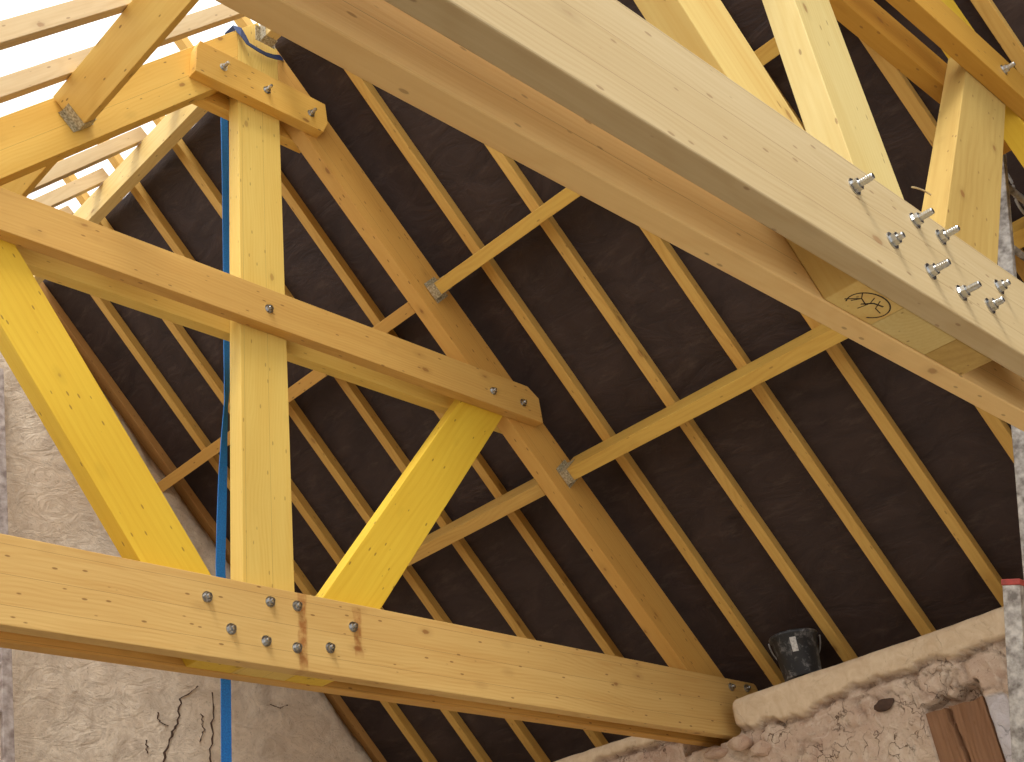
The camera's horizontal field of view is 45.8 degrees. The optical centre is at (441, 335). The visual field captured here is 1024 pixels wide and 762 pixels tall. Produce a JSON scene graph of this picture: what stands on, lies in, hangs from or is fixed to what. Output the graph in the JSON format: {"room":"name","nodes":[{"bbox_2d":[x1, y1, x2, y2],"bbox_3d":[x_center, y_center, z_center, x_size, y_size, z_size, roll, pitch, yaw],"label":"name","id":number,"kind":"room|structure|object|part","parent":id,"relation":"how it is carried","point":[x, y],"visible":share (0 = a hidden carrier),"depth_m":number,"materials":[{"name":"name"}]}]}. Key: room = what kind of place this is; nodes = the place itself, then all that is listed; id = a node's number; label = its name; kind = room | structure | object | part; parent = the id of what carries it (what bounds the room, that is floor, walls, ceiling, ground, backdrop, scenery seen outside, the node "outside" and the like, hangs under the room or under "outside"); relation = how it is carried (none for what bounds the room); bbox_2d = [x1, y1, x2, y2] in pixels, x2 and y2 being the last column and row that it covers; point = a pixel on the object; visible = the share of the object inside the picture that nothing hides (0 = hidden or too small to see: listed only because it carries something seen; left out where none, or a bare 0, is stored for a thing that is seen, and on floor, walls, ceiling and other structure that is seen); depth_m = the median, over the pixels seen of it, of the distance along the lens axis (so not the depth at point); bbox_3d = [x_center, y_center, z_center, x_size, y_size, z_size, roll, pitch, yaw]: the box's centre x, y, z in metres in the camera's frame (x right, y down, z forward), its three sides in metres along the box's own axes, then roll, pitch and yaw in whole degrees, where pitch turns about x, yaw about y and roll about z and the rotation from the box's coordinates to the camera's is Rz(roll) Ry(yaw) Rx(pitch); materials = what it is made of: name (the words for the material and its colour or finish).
{"room":"construction site","nodes":[
{"label":"construction site","id":0,"kind":"room"},
{"bbox_2d":[0,352,371,761],"bbox_3d":[-2.670,2.449,6.950,6.800,6.883,0.410,21,-41,-37],"label":"wall","id":1,"kind":"structure","parent":0,"point":[66,709],"depth_m":7.78,"materials":[{"name":"beige paint"}]},
{"bbox_2d":[0,162,56,196],"bbox_3d":[-2.696,-0.327,6.415,0.184,0.180,2.733,21,-41,-37],"label":"purlin","id":2,"kind":"object","parent":1,"relation":"attached to","point":[24,185],"visible":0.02,"depth_m":5.77,"materials":[{"name":"yellow wood"}]},
{"bbox_2d":[59,205,73,214],"bbox_3d":[-3.532,0.156,6.206,3.309,3.486,0.064,21,-41,-37],"label":"rafter","id":3,"kind":"object","parent":2,"relation":"on","point":[67,208],"visible":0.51,"depth_m":8.04,"materials":[{"name":"brown wood"}]},
{"bbox_2d":[32,168,108,206],"bbox_3d":[-3.222,-0.055,5.924,3.309,3.486,0.064,21,-41,-37],"label":"rafter","id":4,"kind":"object","parent":2,"relation":"on","point":[56,197],"visible":0.55,"depth_m":7.54,"materials":[{"name":"brown wood"}]},
{"bbox_2d":[30,126,146,193],"bbox_3d":[-2.905,-0.271,5.635,3.309,3.486,0.064,21,-41,-37],"label":"rafter","id":5,"kind":"object","parent":2,"relation":"on","point":[76,163],"visible":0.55,"depth_m":7.11,"materials":[{"name":"brown wood"}]},
{"bbox_2d":[33,104,207,284],"bbox_3d":[-2.031,-0.949,7.611,0.070,0.200,2.730,21,-41,-37],"label":"board","id":6,"kind":"object","parent":1,"relation":"attached to","point":[169,131],"visible":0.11,"depth_m":7.40,"materials":[{"name":"brown wood"}]},
{"bbox_2d":[39,281,386,761],"bbox_3d":[-1.544,1.561,8.696,3.258,3.433,0.116,22,-42,-37],"label":"rafter","id":7,"kind":"object","parent":1,"relation":"on","point":[100,374],"visible":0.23,"depth_m":8.63,"materials":[{"name":"brown wood"}]},
{"bbox_2d":[157,302,415,491],"bbox_3d":[-1.024,0.421,7.692,0.192,0.188,2.733,21,-41,-37],"label":"purlin","id":8,"kind":"object","parent":1,"relation":"attached to","point":[404,312],"visible":0.48,"depth_m":7.47,"materials":[{"name":"orange wood"}]},
{"bbox_2d":[315,478,545,595],"bbox_3d":[-0.289,1.449,7.732,0.192,0.188,2.733,21,-41,-37],"label":"purlin","id":9,"kind":"object","parent":1,"relation":"attached to","point":[530,491],"visible":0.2,"depth_m":7.17,"materials":[{"name":"brown wood"}]},
{"bbox_2d":[43,0,1023,761],"bbox_3d":[2.054,-0.835,5.496,3.293,3.475,10.950,21,-41,-37],"label":"roof underlay","id":10,"kind":"structure","parent":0,"point":[947,432],"depth_m":6.71,"materials":[{"name":"black fabric"}]},
{"bbox_2d":[555,606,1011,761],"bbox_3d":[3.409,2.474,4.641,0.690,3.297,11.300,21,-41,-37],"label":"wall","id":11,"kind":"structure","parent":0,"point":[828,714],"depth_m":5.99,"materials":[{"name":"beige stone"}]},
{"bbox_2d":[91,295,437,761],"bbox_3d":[-1.217,1.366,8.411,3.228,3.401,0.061,22,-42,-38],"label":"rafter","id":12,"kind":"object","parent":11,"relation":"on","point":[106,307],"visible":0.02,"depth_m":8.35,"materials":[{"name":"brown wood"}]},
{"bbox_2d":[58,159,491,761],"bbox_3d":[-1.101,0.909,8.130,3.658,3.855,0.061,22,-42,-38],"label":"rafter","id":13,"kind":"object","parent":11,"relation":"on","point":[177,330],"visible":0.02,"depth_m":8.11,"materials":[{"name":"brown wood"}]},
{"bbox_2d":[97,139,550,761],"bbox_3d":[-0.804,0.708,7.860,3.658,3.855,0.061,22,-42,-38],"label":"rafter","id":14,"kind":"object","parent":11,"relation":"on","point":[140,194],"visible":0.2,"depth_m":7.85,"materials":[{"name":"brown wood"}]},
{"bbox_2d":[153,116,607,746],"bbox_3d":[-0.467,0.478,7.553,3.658,3.855,0.061,22,-42,-38],"label":"rafter","id":15,"kind":"object","parent":11,"relation":"on","point":[185,155],"visible":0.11,"depth_m":7.55,"materials":[{"name":"brown wood"}]},
{"bbox_2d":[174,37,623,657],"bbox_3d":[-0.137,0.254,7.252,3.658,3.855,0.061,22,-42,-38],"label":"rafter","id":16,"kind":"object","parent":11,"relation":"on","point":[289,194],"visible":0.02,"depth_m":7.25,"materials":[{"name":"brown wood"}]},
{"bbox_2d":[344,69,784,685],"bbox_3d":[0.620,0.118,6.739,3.228,3.401,0.061,22,-42,-38],"label":"rafter","id":17,"kind":"object","parent":11,"relation":"on","point":[367,90],"visible":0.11,"depth_m":6.72,"materials":[{"name":"brown wood"}]},
{"bbox_2d":[484,144,857,661],"bbox_3d":[0.924,-0.089,6.462,3.228,3.401,0.061,22,-42,-38],"label":"rafter","id":18,"kind":"object","parent":11,"relation":"on","point":[507,164],"visible":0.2,"depth_m":6.46,"materials":[{"name":"brown wood"}]},
{"bbox_2d":[703,747,727,758],"bbox_3d":[1.492,2.270,6.572,0.155,0.065,0.103,-26,-37,28],"label":"stone","id":19,"kind":"object","parent":11,"relation":"in","point":[714,752],"visible":1,"depth_m":6.54,"materials":[{"name":"beige stone"}]},
{"bbox_2d":[727,735,752,750],"bbox_3d":[1.593,2.174,6.444,0.094,0.087,0.147,21,-41,-37],"label":"stone","id":20,"kind":"object","parent":11,"relation":"in","point":[740,742],"visible":1,"depth_m":6.41,"materials":[{"name":"beige stone"}]},
{"bbox_2d":[750,740,770,755],"bbox_3d":[1.683,2.178,6.373,0.065,0.085,0.142,21,-41,-37],"label":"stone","id":21,"kind":"object","parent":11,"relation":"in","point":[760,747],"visible":1,"depth_m":6.35,"materials":[{"name":"beige stone"}]},
{"bbox_2d":[640,227,935,635],"bbox_3d":[1.234,-0.300,6.179,3.228,3.401,0.061,22,-42,-38],"label":"rafter","id":22,"kind":"object","parent":11,"relation":"on","point":[666,252],"visible":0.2,"depth_m":6.20,"materials":[{"name":"brown wood"}]},
{"bbox_2d":[768,628,821,681],"bbox_3d":[1.921,1.736,6.513,0.273,0.235,0.273,21,-41,-37],"label":"bucket","id":23,"kind":"object","parent":11,"relation":"on","point":[797,651],"visible":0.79,"depth_m":6.44,"materials":[{"name":"black plastic"}]},
{"bbox_3d":[1.939,1.736,6.584,0.280,0.132,0.143,-14,-33,13],"label":"handle","id":24,"kind":"part","parent":23,"relation":"part of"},
{"bbox_2d":[874,698,893,711],"bbox_3d":[2.172,1.814,5.934,0.040,0.062,0.116,21,-41,-37],"label":"stone","id":25,"kind":"object","parent":11,"relation":"in","point":[882,705],"visible":1,"depth_m":5.92,"materials":[{"name":"brown stone"}]},
{"bbox_2d":[763,66,1013,462],"bbox_3d":[1.829,-0.704,5.638,3.228,3.401,0.061,22,-42,-38],"label":"rafter","id":26,"kind":"object","parent":11,"relation":"on","point":[1000,428],"visible":0.02,"depth_m":5.67,"materials":[{"name":"brown wood"}]},
{"bbox_2d":[801,313,1003,606],"bbox_3d":[1.532,-0.502,5.908,3.228,3.401,0.061,22,-42,-38],"label":"rafter","id":27,"kind":"object","parent":11,"relation":"on","point":[837,352],"visible":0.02,"depth_m":5.94,"materials":[{"name":"brown wood"}]},
{"bbox_2d":[860,39,1023,281],"bbox_3d":[2.153,-0.923,5.343,3.228,3.401,0.061,22,-42,-38],"label":"rafter","id":28,"kind":"object","parent":11,"relation":"on","point":[898,81],"visible":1,"depth_m":5.32,"materials":[{"name":"brown wood"}]},
{"bbox_2d":[926,696,1005,761],"bbox_3d":[2.532,2.477,5.292,0.110,1.705,0.295,21,-41,-37],"label":"post","id":29,"kind":"object","parent":11,"relation":"in","point":[965,731],"visible":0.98,"depth_m":5.63,"materials":[{"name":"brown wood"}]},
{"bbox_2d":[970,0,1023,75],"bbox_3d":[2.450,-1.125,5.072,3.228,3.401,0.061,22,-42,-38],"label":"rafter","id":30,"kind":"object","parent":11,"relation":"on","point":[1001,30],"visible":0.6,"depth_m":5.04,"materials":[{"name":"brown wood"}]},
{"bbox_2d":[998,154,1023,761],"bbox_3d":[2.276,1.603,4.476,0.500,4.726,1.516,21,-41,-37],"label":"wall","id":31,"kind":"structure","parent":0,"point":[1013,589],"depth_m":4.54,"materials":[{"name":"stone"}]},
{"bbox_3d":[2.460,-0.614,5.191,0.207,0.207,0.027,21,-41,-37],"label":"cable coil","id":32,"kind":"part","parent":31,"relation":"part of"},
{"bbox_3d":[1.247,2.977,1.849,6.910,0.120,11.250,21,-41,-37],"label":"floor","id":33,"kind":"structure","parent":0,"visible":0},
{"bbox_2d":[0,368,14,761],"bbox_3d":[-2.281,2.331,5.877,0.442,5.847,1.457,24,-43,-39],"label":"wall","id":34,"kind":"structure","parent":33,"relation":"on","point":[6,678],"depth_m":6.50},
{"bbox_3d":[-1.331,0.685,0.728,0.390,3.060,11.250,21,-41,-37],"label":"wall","id":35,"kind":"structure","parent":0,"visible":0},
{"bbox_2d":[0,23,757,746],"bbox_3d":[-0.859,-0.187,5.823,6.710,3.663,0.270,21,-41,-37],"label":"roof truss","id":36,"kind":"object","parent":35,"relation":"on","point":[158,605],"visible":0.98,"depth_m":5.48,"materials":[{"name":"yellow wood"}]},
{"bbox_2d":[53,0,198,131],"bbox_3d":[-0.743,-1.635,4.645,0.206,0.203,2.821,21,-41,-37],"label":"purlin","id":37,"kind":"object","parent":36,"relation":"attached to","point":[140,29],"visible":1,"depth_m":5.20,"materials":[{"name":"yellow wood"}]},
{"bbox_2d":[0,0,131,49],"bbox_3d":[-1.669,-1.110,4.510,3.309,3.486,0.064,21,-41,-37],"label":"rafter","id":38,"kind":"object","parent":37,"relation":"on","point":[17,30],"visible":1,"depth_m":4.73,"materials":[{"name":"brown wood"}]},
{"bbox_2d":[0,4,244,103],"bbox_3d":[-1.993,-0.890,4.805,3.309,3.486,0.064,21,-41,-37],"label":"rafter","id":39,"kind":"object","parent":37,"relation":"on","point":[14,85],"visible":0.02,"depth_m":5.35,"materials":[{"name":"brown wood"}]},
{"bbox_2d":[234,17,252,27],"bbox_3d":[0.161,0.052,6.981,3.658,3.855,0.061,22,-42,-38],"label":"rafter","id":40,"kind":"object","parent":36,"relation":"on","point":[242,22],"visible":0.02,"depth_m":6.87,"materials":[{"name":"brown wood"}]},
{"bbox_2d":[216,25,284,761],"bbox_3d":[-0.757,1.170,5.078,0.375,6.652,0.352,21,-41,-37],"label":"strap","id":41,"kind":"object","parent":36,"relation":"hanging from","point":[226,736],"visible":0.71,"depth_m":5.55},
{"bbox_3d":[-0.886,-0.182,5.830,0.260,3.659,0.092,21,-41,-37],"label":"king post","id":42,"kind":"part","parent":36,"relation":"part of","materials":[{"name":"yellow wood"}]},
{"bbox_2d":[255,24,280,48],"bbox_3d":[-0.068,-2.280,5.823,0.128,0.204,2.729,21,-41,-37],"label":"board","id":43,"kind":"object","parent":36,"relation":"attached to","point":[263,34],"visible":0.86,"depth_m":6.57,"materials":[{"name":"brown wood"}]},
{"bbox_2d":[424,37,779,302],"bbox_3d":[0.913,-0.893,5.910,0.214,0.210,2.821,21,-41,-37],"label":"purlin","id":44,"kind":"object","parent":36,"relation":"attached to","point":[438,288],"visible":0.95,"depth_m":6.31,"materials":[{"name":"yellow wood"}]},
{"bbox_2d":[556,217,1023,487],"bbox_3d":[1.648,0.135,5.949,0.214,0.210,2.821,21,-41,-37],"label":"purlin","id":45,"kind":"object","parent":36,"relation":"attached to","point":[815,341],"visible":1,"depth_m":6.14,"materials":[{"name":"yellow wood"}]},
{"bbox_2d":[215,0,1023,430],"bbox_3d":[1.031,-1.558,3.962,6.710,3.663,0.274,21,-41,-37],"label":"roof truss","id":46,"kind":"object","parent":35,"relation":"on","point":[669,122],"visible":1,"depth_m":2.69,"materials":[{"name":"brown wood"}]},
{"bbox_3d":[1.002,-1.553,3.970,0.260,3.659,0.092,21,-41,-37],"label":"king post","id":47,"kind":"part","parent":46,"relation":"part of","materials":[{"name":"yellow wood"}]}
]}

